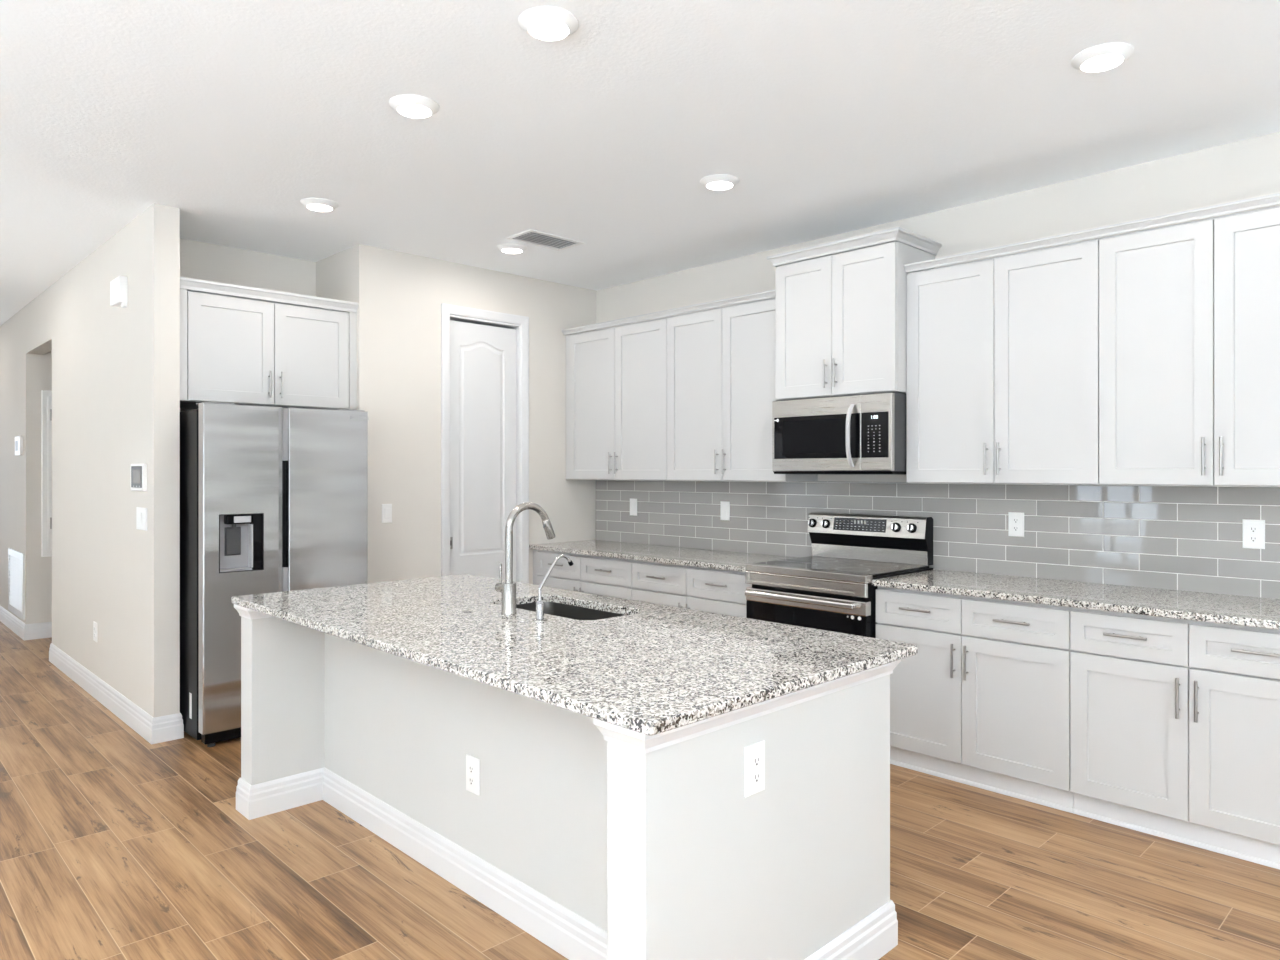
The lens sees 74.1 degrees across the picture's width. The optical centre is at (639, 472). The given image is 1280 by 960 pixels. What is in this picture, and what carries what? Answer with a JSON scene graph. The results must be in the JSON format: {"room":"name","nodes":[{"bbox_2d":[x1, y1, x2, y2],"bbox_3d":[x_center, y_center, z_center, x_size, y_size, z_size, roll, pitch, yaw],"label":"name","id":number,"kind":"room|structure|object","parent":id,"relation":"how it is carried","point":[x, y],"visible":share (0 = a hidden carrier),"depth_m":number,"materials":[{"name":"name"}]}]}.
{"room":"kitchen","nodes":[
{"label":"kitchen","id":0,"kind":"room"},
{"bbox_2d":[44,351,51,621],"bbox_3d":[-4.174,0.006,8.499,3.017,2.890,0.120,0,0,-44],"label":"wall","id":1,"kind":"structure","parent":0,"point":[48,356],"depth_m":7.43,"materials":[{"name":"white paint"}]},
{"bbox_2d":[41,390,51,556],"bbox_3d":[-5.049,0.013,7.542,0.457,1.455,0.034,0,0,-44],"label":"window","id":2,"kind":"structure","parent":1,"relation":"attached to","point":[46,396],"depth_m":7.41,"materials":[{"name":"white glass"}]},
{"bbox_2d":[0,203,179,717],"bbox_3d":[-5.320,0.006,7.424,0.126,2.890,7.935,0,0,-44],"label":"wall","id":3,"kind":"structure","parent":0,"point":[116,370],"depth_m":5.30,"materials":[{"name":"white paint"}]},
{"bbox_2d":[8,548,24,619],"bbox_3d":[-5.626,0.998,7.639,0.012,0.575,0.800,0,0,-44],"label":"air vent","id":4,"kind":"object","parent":3,"relation":"in","point":[16,559],"visible":1,"depth_m":7.60,"materials":[{"name":"white paint"}]},
{"bbox_2d":[15,436,22,454],"bbox_3d":[-5.511,-0.234,7.514,0.022,0.170,0.260,0,0,-44],"label":"thermostat","id":5,"kind":"object","parent":3,"relation":"attached to","point":[18,439],"visible":1,"depth_m":7.44,"materials":[{"name":"white plastic"}]},
{"bbox_2d":[0,606,51,639],"bbox_3d":[-6.499,1.383,8.972,0.624,0.136,4.071,0,0,-44],"label":"baseboard","id":6,"kind":"structure","parent":3,"relation":"attached to","point":[24,631],"depth_m":7.41,"materials":[{"name":"white paint"}]},
{"bbox_2d":[93,621,96,641],"bbox_3d":[-3.523,1.033,5.476,0.008,0.124,0.090,0,0,-44],"label":"outlet","id":7,"kind":"object","parent":3,"relation":"attached to","point":[94,622],"visible":1,"depth_m":5.47,"materials":[{"name":"white plastic"}]},
{"bbox_2d":[49,643,183,743],"bbox_3d":[-3.516,1.383,5.566,0.158,0.136,2.787,0,0,-44],"label":"baseboard","id":8,"kind":"structure","parent":3,"relation":"attached to","point":[160,729],"depth_m":4.97,"materials":[{"name":"white paint"}]},
{"bbox_2d":[110,276,127,307],"bbox_3d":[-3.061,-1.048,4.973,0.046,0.173,0.200,0,0,-44],"label":"door chime","id":9,"kind":"object","parent":3,"relation":"attached to","point":[118,286],"visible":1,"depth_m":4.91,"materials":[{"name":"white plastic"}]},
{"bbox_2d":[131,464,146,490],"bbox_3d":[-2.794,0.030,4.717,0.020,0.152,0.264,0,0,-44],"label":"keypad","id":10,"kind":"object","parent":3,"relation":"attached to","point":[138,471],"visible":1,"depth_m":4.68,"materials":[{"name":"white plastic"}]},
{"bbox_2d":[136,507,146,530],"bbox_3d":[-2.762,0.259,4.691,0.010,0.124,0.200,0,0,-44],"label":"light switch","id":11,"kind":"object","parent":3,"relation":"attached to","point":[141,513],"visible":1,"depth_m":4.68,"materials":[{"name":"white plastic"}]},
{"bbox_2d":[180,238,315,411],"bbox_3d":[-2.634,0.006,5.490,1.034,2.890,0.120,0,0,-44],"label":"wall","id":12,"kind":"structure","parent":0,"point":[198,260],"depth_m":5.48,"materials":[{"name":"white paint"}]},
{"bbox_2d":[180,277,358,409],"bbox_3d":[-2.366,-0.731,5.215,1.033,0.675,0.647,0,0,-44],"label":"upper cabinet","id":13,"kind":"object","parent":12,"relation":"attached to","point":[240,345],"visible":0.94,"depth_m":4.97,"materials":[{"name":"white paint"}]},
{"bbox_2d":[316,248,350,311],"bbox_3d":[-2.036,0.006,5.703,0.120,2.890,0.649,0,0,-44],"label":"wall","id":14,"kind":"structure","parent":0,"point":[333,273],"depth_m":5.59,"materials":[{"name":"white paint"}]},
{"bbox_2d":[351,244,595,583],"bbox_3d":[-1.100,0.006,6.076,1.983,2.890,0.120,0,0,-44],"label":"wall","id":15,"kind":"structure","parent":0,"point":[399,296],"depth_m":5.68,"materials":[{"name":"white paint"}]},
{"bbox_2d":[382,504,391,522],"bbox_3d":[-1.633,0.267,5.467,0.070,0.122,0.010,0,0,-44],"label":"light switch","id":16,"kind":"object","parent":15,"relation":"attached to","point":[386,508],"visible":1,"depth_m":5.46,"materials":[{"name":"white plastic"}]},
{"bbox_2d":[450,320,515,581],"bbox_3d":[-1.127,0.198,6.036,0.575,2.490,0.038,0,0,-44],"label":"door","id":17,"kind":"structure","parent":15,"relation":"in","point":[482,357],"depth_m":6.01,"materials":[{"name":"white paint"}]},
{"bbox_2d":[441,303,528,583],"bbox_3d":[-1.125,0.154,6.038,0.725,2.594,0.139,0,0,-44],"label":"trim","id":18,"kind":"structure","parent":15,"relation":"attached to","point":[449,312],"depth_m":6.07,"materials":[{"name":"white paint"}]},
{"bbox_2d":[0,0,1279,325],"bbox_3d":[-2.692,-1.499,3.659,8.035,0.120,17.400,0,0,-44],"label":"ceiling","id":19,"kind":"structure","parent":0,"point":[830,117],"depth_m":3.44,"materials":[{"name":"white paint"}]},
{"bbox_2d":[300,198,338,211],"bbox_3d":[-1.715,-1.426,4.537,0.192,0.026,0.192,0,0,-44],"label":"recessed light","id":20,"kind":"object","parent":19,"relation":"in","point":[315,204],"visible":1,"depth_m":4.49,"materials":[{"name":"white plastic"}]},
{"bbox_2d":[389,94,439,118],"bbox_3d":[-0.885,-1.426,3.323,0.192,0.026,0.192,0,0,-44],"label":"recessed light","id":21,"kind":"object","parent":19,"relation":"in","point":[407,105],"visible":1,"depth_m":3.28,"materials":[{"name":"white plastic"}]},
{"bbox_2d":[497,243,526,253],"bbox_3d":[-0.818,-1.426,5.422,0.192,0.026,0.192,0,0,-44],"label":"recessed light","id":22,"kind":"object","parent":19,"relation":"in","point":[511,248],"visible":1,"depth_m":5.38,"materials":[{"name":"white plastic"}]},
{"bbox_2d":[505,229,584,250],"bbox_3d":[-0.585,-1.435,5.251,0.420,0.009,0.264,0,0,-44],"label":"ceiling vent","id":23,"kind":"object","parent":19,"relation":"in","point":[531,236],"visible":1,"depth_m":5.24,"materials":[{"name":"white plastic"}]},
{"bbox_2d":[518,6,578,40],"bbox_3d":[-0.292,-1.426,2.713,0.192,0.026,0.192,0,0,-44],"label":"recessed light","id":24,"kind":"object","parent":19,"relation":"in","point":[545,23],"visible":1,"depth_m":2.68,"materials":[{"name":"white plastic"}]},
{"bbox_2d":[700,174,738,189],"bbox_3d":[0.394,-1.426,4.188,0.192,0.026,0.192,0,0,-44],"label":"recessed light","id":25,"kind":"object","parent":19,"relation":"in","point":[717,181],"visible":1,"depth_m":4.15,"materials":[{"name":"white plastic"}]},
{"bbox_2d":[1071,42,1133,72],"bbox_3d":[1.599,-1.426,2.933,0.192,0.026,0.192,0,0,-44],"label":"recessed light","id":26,"kind":"object","parent":19,"relation":"in","point":[1107,56],"visible":1,"depth_m":2.90,"materials":[{"name":"white plastic"}]},
{"bbox_2d":[0,621,1279,959],"bbox_3d":[-2.692,1.511,3.659,8.035,0.120,17.400,0,0,-44],"label":"floor","id":27,"kind":"structure","parent":0,"point":[115,844],"depth_m":3.06,"materials":[{"name":"wood-look porcelain tile"},{"name":"light grout"}]},
{"bbox_2d":[180,402,368,746],"bbox_3d":[-2.262,0.542,5.047,0.913,1.816,0.928,0,0,-44],"label":"refrigerator","id":28,"kind":"object","parent":27,"relation":"on","point":[273,499],"visible":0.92,"depth_m":4.60,"materials":[{"name":"silver metal"}]},
{"bbox_2d":[234,604,900,959],"bbox_3d":[-0.474,1.009,3.122,1.100,0.883,2.523,0,0,-44],"label":"kitchen island","id":29,"kind":"object","parent":27,"relation":"on","point":[596,839],"visible":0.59,"depth_m":2.52,"materials":[{"name":"grey paint"}]},
{"bbox_2d":[466,754,479,795],"bbox_3d":[-0.577,1.042,2.913,0.008,0.124,0.079,0,0,-44],"label":"outlet","id":30,"kind":"object","parent":29,"relation":"attached to","point":[472,763],"visible":1,"depth_m":2.90,"materials":[{"name":"white plastic"}]},
{"bbox_2d":[469,765,473,773],"bbox_3d":[-0.579,1.021,2.911,0.003,0.027,0.033,0,0,-44],"label":"socket","id":31,"kind":"object","parent":30,"relation":"attached to","point":[471,767],"depth_m":2.91,"materials":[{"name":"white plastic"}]},
{"bbox_2d":[469,776,473,785],"bbox_3d":[-0.579,1.062,2.911,0.003,0.027,0.033,0,0,-44],"label":"socket","id":32,"kind":"object","parent":30,"relation":"attached to","point":[471,778],"depth_m":2.91,"materials":[{"name":"white plastic"}]},
{"bbox_2d":[231,574,917,735],"bbox_3d":[-0.449,0.552,3.142,1.177,0.030,2.566,0,0,-44],"label":"island countertop","id":33,"kind":"structure","parent":29,"relation":"on","point":[651,669],"depth_m":2.61,"materials":[{"name":"stone"}]},
{"bbox_2d":[495,502,554,614],"bbox_3d":[-0.442,0.326,3.284,0.247,0.420,0.098,0,0,-44],"label":"faucet","id":34,"kind":"object","parent":33,"relation":"on","point":[507,588],"visible":1,"depth_m":3.19,"materials":[{"name":"silver metal"}]},
{"bbox_2d":[532,554,572,620],"bbox_3d":[-0.317,0.421,3.117,0.183,0.232,0.056,0,0,-44],"label":"water tap","id":35,"kind":"object","parent":33,"relation":"on","point":[539,604],"visible":1,"depth_m":3.07,"materials":[{"name":"silver metal"}]},
{"bbox_2d":[516,602,623,619],"bbox_3d":[-0.303,0.664,3.387,0.364,0.194,0.691,0,0,-44],"label":"sink","id":36,"kind":"object","parent":33,"relation":"in","point":[552,608],"visible":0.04,"depth_m":3.61,"materials":[{"name":"grey metal"}]},
{"bbox_2d":[744,741,764,797],"bbox_3d":[0.291,0.747,2.130,0.079,0.124,0.008,0,0,-44],"label":"outlet","id":37,"kind":"object","parent":29,"relation":"attached to","point":[754,755],"visible":1,"depth_m":2.12,"materials":[{"name":"white plastic"}]},
{"bbox_2d":[752,755,760,766],"bbox_3d":[0.292,0.726,2.128,0.033,0.027,0.003,0,0,-44],"label":"socket","id":38,"kind":"object","parent":37,"relation":"attached to","point":[756,759],"depth_m":2.13,"materials":[{"name":"white plastic"}]},
{"bbox_2d":[752,771,760,783],"bbox_3d":[0.292,0.767,2.128,0.033,0.027,0.003,0,0,-44],"label":"socket","id":39,"kind":"object","parent":37,"relation":"attached to","point":[756,775],"depth_m":2.13,"materials":[{"name":"white plastic"}]},
{"bbox_2d":[533,549,633,599],"bbox_3d":[-0.213,1.009,6.099,0.676,0.883,1.078,0,0,-44],"label":"base cabinet","id":40,"kind":"object","parent":27,"relation":"on","point":[605,576],"visible":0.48,"depth_m":5.83,"materials":[{"name":"white paint"}]},
{"bbox_2d":[632,560,751,617],"bbox_3d":[0.509,1.009,5.355,0.676,0.883,0.993,0,0,-44],"label":"base cabinet","id":41,"kind":"object","parent":27,"relation":"on","point":[719,591],"visible":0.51,"depth_m":5.13,"materials":[{"name":"white paint"}]},
{"bbox_2d":[529,540,799,571],"bbox_3d":[0.138,0.552,5.745,0.667,0.030,2.078,0,0,-44],"label":"countertop","id":42,"kind":"structure","parent":41,"relation":"on","point":[705,558],"depth_m":5.58,"materials":[{"name":"stone"}]},
{"bbox_2d":[745,512,932,637],"bbox_3d":[1.087,0.848,4.686,0.748,1.205,0.761,0,0,-44],"label":"range","id":43,"kind":"object","parent":27,"relation":"on","point":[830,589],"visible":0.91,"depth_m":4.62,"materials":[{"name":"silver metal"}]},
{"bbox_2d":[756,556,928,576],"bbox_3d":[1.111,0.520,4.710,0.594,0.014,0.755,0,0,-44],"label":"cooktop","id":44,"kind":"object","parent":43,"relation":"in","point":[865,565],"depth_m":4.67,"materials":[{"name":"black glass"}]},
{"bbox_2d":[876,586,1073,812],"bbox_3d":[1.712,1.009,4.117,0.676,0.883,0.915,0,0,-44],"label":"base cabinet","id":45,"kind":"object","parent":27,"relation":"on","point":[983,702],"visible":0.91,"depth_m":3.86,"materials":[{"name":"white paint"}]},
{"bbox_2d":[1070,607,1279,869],"bbox_3d":[2.335,1.009,3.475,0.676,0.883,0.871,0,0,-44],"label":"base cabinet","id":46,"kind":"object","parent":27,"relation":"on","point":[1175,723],"visible":0.97,"depth_m":3.29,"materials":[{"name":"white paint"}]},
{"bbox_2d":[872,569,1279,629],"bbox_3d":[2.026,0.552,3.800,0.667,0.030,1.818,0,0,-44],"label":"countertop","id":47,"kind":"structure","parent":46,"relation":"on","point":[1259,612],"depth_m":3.68,"materials":[{"name":"stone"}]},
{"bbox_2d":[467,132,1279,592],"bbox_3d":[0.101,0.006,6.370,0.150,2.890,17.300,0,0,-44],"label":"wall","id":48,"kind":"structure","parent":0,"point":[1248,168],"depth_m":4.29,"materials":[{"name":"white paint"}]},
{"bbox_2d":[566,317,668,479],"bbox_3d":[-0.096,-0.496,6.203,0.364,1.106,1.093,0,0,-44],"label":"upper cabinet","id":49,"kind":"object","parent":48,"relation":"attached to","point":[616,377],"visible":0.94,"depth_m":6.05,"materials":[{"name":"white paint"}]},
{"bbox_2d":[562,289,775,334],"bbox_3d":[0.131,-1.067,5.742,0.026,0.038,2.072,0,0,-44],"label":"crown molding","id":50,"kind":"structure","parent":49,"relation":"attached to","point":[771,293],"depth_m":5.63,"materials":[{"name":"white paint"}]},
{"bbox_2d":[667,297,817,481],"bbox_3d":[0.626,-0.496,5.459,0.364,1.106,0.979,0,0,-44],"label":"upper cabinet","id":51,"kind":"object","parent":48,"relation":"attached to","point":[721,362],"visible":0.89,"depth_m":5.35,"materials":[{"name":"white paint"}]},
{"bbox_2d":[767,227,941,399],"bbox_3d":[1.197,-0.836,4.794,0.471,0.834,0.839,0,0,-44],"label":"upper cabinet","id":52,"kind":"object","parent":48,"relation":"attached to","point":[841,304],"visible":0.94,"depth_m":4.60,"materials":[{"name":"white paint"}]},
{"bbox_2d":[772,392,905,474],"bbox_3d":[1.174,-0.200,4.771,0.518,0.430,0.762,0,0,-44],"label":"microwave","id":53,"kind":"object","parent":52,"relation":"attached to","point":[860,434],"visible":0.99,"depth_m":4.58,"materials":[{"name":"grey metal"}]},
{"bbox_2d":[596,480,1279,598],"bbox_3d":[1.274,0.297,5.048,0.007,0.479,4.659,0,0,-44],"label":"tile backsplash","id":54,"kind":"structure","parent":48,"relation":"attached to","point":[1171,537],"depth_m":4.34,"materials":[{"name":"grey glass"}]},
{"bbox_2d":[630,498,636,515],"bbox_3d":[-0.052,0.265,6.401,0.010,0.128,0.078,0,0,-44],"label":"outlet","id":55,"kind":"object","parent":54,"relation":"attached to","point":[633,502],"visible":1,"depth_m":6.39,"materials":[{"name":"white plastic"}]},
{"bbox_2d":[720,501,729,519],"bbox_3d":[0.575,0.264,5.755,0.010,0.128,0.078,0,0,-44],"label":"outlet","id":56,"kind":"object","parent":54,"relation":"attached to","point":[724,505],"visible":1,"depth_m":5.75,"materials":[{"name":"white plastic"}]},
{"bbox_2d":[1008,512,1023,536],"bbox_3d":[1.934,0.270,4.356,0.008,0.124,0.079,0,0,-44],"label":"outlet","id":57,"kind":"object","parent":54,"relation":"attached to","point":[1015,519],"visible":1,"depth_m":4.35,"materials":[{"name":"white plastic"}]},
{"bbox_2d":[1243,519,1264,548],"bbox_3d":[2.634,0.267,3.636,0.008,0.124,0.079,0,0,-44],"label":"outlet","id":58,"kind":"object","parent":54,"relation":"attached to","point":[1253,530],"visible":1,"depth_m":3.63,"materials":[{"name":"white plastic"}]},
{"bbox_2d":[1249,526,1257,532],"bbox_3d":[2.632,0.246,3.634,0.003,0.027,0.033,0,0,-44],"label":"socket","id":59,"kind":"object","parent":58,"relation":"attached to","point":[1252,529],"depth_m":3.63,"materials":[{"name":"white plastic"}]},
{"bbox_2d":[1249,536,1257,541],"bbox_3d":[2.632,0.287,3.634,0.003,0.027,0.033,0,0,-44],"label":"socket","id":60,"kind":"object","parent":58,"relation":"attached to","point":[1251,538],"depth_m":3.63,"materials":[{"name":"white plastic"}]},
{"bbox_2d":[906,238,1099,484],"bbox_3d":[1.828,-0.496,4.221,0.364,1.106,0.931,0,0,-44],"label":"upper cabinet","id":61,"kind":"object","parent":48,"relation":"attached to","point":[1002,352],"visible":0.93,"depth_m":4.08,"materials":[{"name":"white paint"}]},
{"bbox_2d":[904,193,1279,272],"bbox_3d":[2.018,-1.067,3.799,0.026,0.038,1.802,0,0,-44],"label":"crown molding","id":62,"kind":"structure","parent":61,"relation":"attached to","point":[1273,199],"depth_m":3.75,"materials":[{"name":"white paint"}]},
{"bbox_2d":[1099,205,1279,485],"bbox_3d":[2.456,-0.496,3.574,0.364,1.106,0.869,0,0,-44],"label":"upper cabinet","id":63,"kind":"object","parent":48,"relation":"attached to","point":[1189,312],"visible":1,"depth_m":3.54,"materials":[{"name":"white paint"}]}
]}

